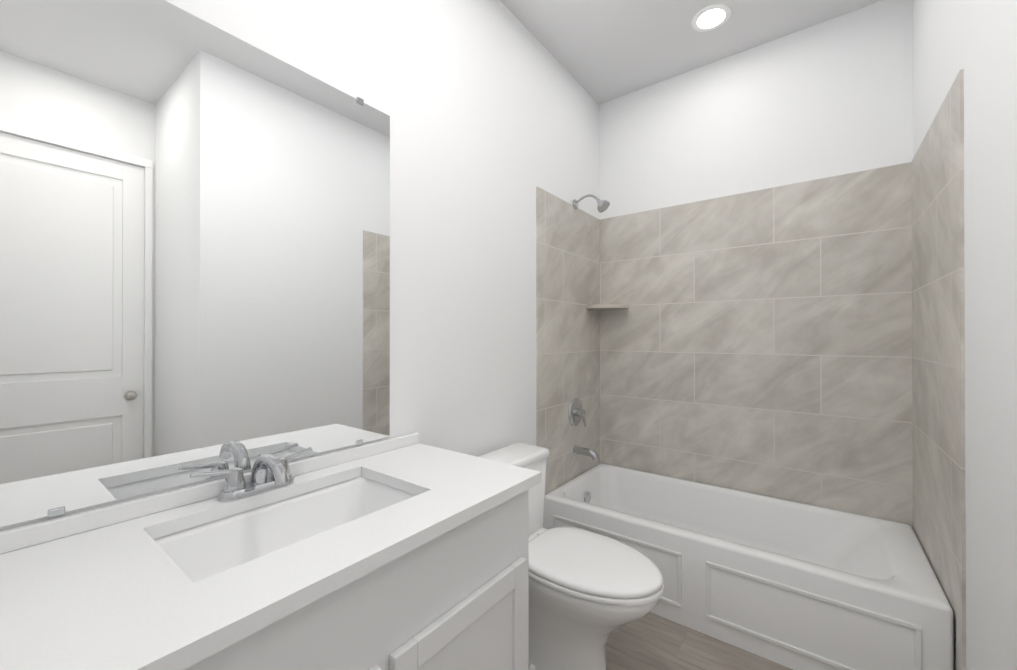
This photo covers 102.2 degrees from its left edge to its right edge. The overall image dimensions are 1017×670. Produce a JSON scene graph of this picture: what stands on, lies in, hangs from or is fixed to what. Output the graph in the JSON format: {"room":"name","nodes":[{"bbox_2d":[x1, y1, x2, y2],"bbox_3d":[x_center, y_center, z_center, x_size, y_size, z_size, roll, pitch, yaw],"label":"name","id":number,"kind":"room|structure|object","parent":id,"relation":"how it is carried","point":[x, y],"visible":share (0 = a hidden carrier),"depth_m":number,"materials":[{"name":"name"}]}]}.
{"room":"bathroom","nodes":[
{"label":"bathroom","id":0,"kind":"room"},
{"bbox_2d":[0,0,598,531],"bbox_3d":[-0.239,-0.170,1.800,0.100,2.900,2.960,0,0,37],"label":"wall","id":1,"kind":"structure","parent":0,"point":[490,108],"depth_m":1.74,"materials":[{"name":"paint"}]},
{"bbox_2d":[0,0,389,526],"bbox_3d":[-0.702,-0.214,1.096,0.010,1.154,0.920,0,0,37],"label":"mirror","id":2,"kind":"object","parent":1,"relation":"attached to","point":[194,244],"visible":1,"depth_m":0.97,"materials":[{"name":"clear glass"}]},
{"bbox_2d":[536,186,599,494],"bbox_3d":[0.396,0.237,2.546,0.008,2.090,0.800,0,0,37],"label":"wall tile","id":3,"kind":"structure","parent":1,"relation":"attached to","point":[567,292],"depth_m":2.47,"materials":[{"name":"beige tile"}]},
{"bbox_2d":[568,194,609,460],"bbox_3d":[0.506,-0.052,2.502,0.231,1.623,0.176,0,0,37],"label":"shower fixture","id":4,"kind":"object","parent":3,"relation":"attached to","point":[576,412],"visible":1,"depth_m":2.52,"materials":[{"name":"silver metal"}]},
{"bbox_2d":[500,0,881,103],"bbox_3d":[0.797,-1.653,1.020,2.700,0.060,2.960,0,0,37],"label":"ceiling","id":5,"kind":"structure","parent":0,"point":[601,51],"depth_m":2.19,"materials":[{"name":"paint"}]},
{"bbox_2d":[691,3,730,31],"bbox_3d":[1.034,-1.616,2.095,0.184,0.008,0.184,0,0,37],"label":"recessed light","id":6,"kind":"object","parent":5,"relation":"in","point":[711,17],"visible":1,"depth_m":2.08,"materials":[{"name":"paint"}]},
{"bbox_2d":[605,612,791,669],"bbox_3d":[0.797,1.307,1.009,2.700,0.060,2.960,0,0,37],"label":"floor","id":7,"kind":"structure","parent":0,"point":[651,641],"depth_m":1.66,"materials":[{"name":"brown wood"}]},
{"bbox_2d":[0,433,541,669],"bbox_3d":[-0.465,0.789,0.943,0.565,0.976,1.120,0,0,37],"label":"bathroom vanity","id":8,"kind":"object","parent":7,"relation":"on","point":[408,552],"visible":1,"depth_m":0.84,"materials":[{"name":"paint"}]},
{"bbox_2d":[478,443,663,669],"bbox_3d":[0.198,0.902,1.621,0.802,0.754,0.466,0,0,37],"label":"toilet","id":9,"kind":"object","parent":7,"relation":"on","point":[590,592],"visible":0.48,"depth_m":1.48,"materials":[{"name":"ceramic"}]},
{"bbox_2d":[543,463,953,669],"bbox_3d":[1.029,1.081,2.077,1.558,0.400,0.756,0,0,37],"label":"bathtub","id":10,"kind":"object","parent":7,"relation":"on","point":[792,585],"visible":0.88,"depth_m":1.73,"materials":[{"name":"ceramic"}]},
{"bbox_2d":[599,0,913,218],"bbox_3d":[1.294,-0.168,2.432,1.580,2.900,0.100,0,0,37],"label":"wall","id":11,"kind":"structure","parent":0,"point":[830,97],"depth_m":2.26,"materials":[{"name":"paint"}]},
{"bbox_2d":[586,304,627,309],"bbox_3d":[0.657,-0.185,2.703,0.222,0.022,0.222,0,0,37],"label":"corner shelf","id":12,"kind":"object","parent":11,"relation":"attached to","point":[607,306],"visible":1,"depth_m":2.64,"materials":[{"name":"stone"}]},
{"bbox_2d":[600,162,912,527],"bbox_3d":[1.261,0.047,2.388,1.564,1.710,0.008,0,0,37],"label":"wall tile","id":13,"kind":"structure","parent":11,"relation":"attached to","point":[759,342],"depth_m":2.25,"materials":[{"name":"beige tile"}]},
{"bbox_2d":[913,0,1016,669],"bbox_3d":[1.764,-0.174,0.900,1.020,2.900,1.975,0,0,37],"label":"wall","id":14,"kind":"structure","parent":0,"point":[976,40],"depth_m":1.09,"materials":[{"name":"paint"}]},
{"bbox_2d":[911,69,965,669],"bbox_3d":[1.638,0.234,1.583,0.008,2.090,0.835,0,0,37],"label":"wall tile","id":15,"kind":"structure","parent":14,"relation":"attached to","point":[938,361],"depth_m":1.45,"materials":[{"name":"beige tile"}]}
]}

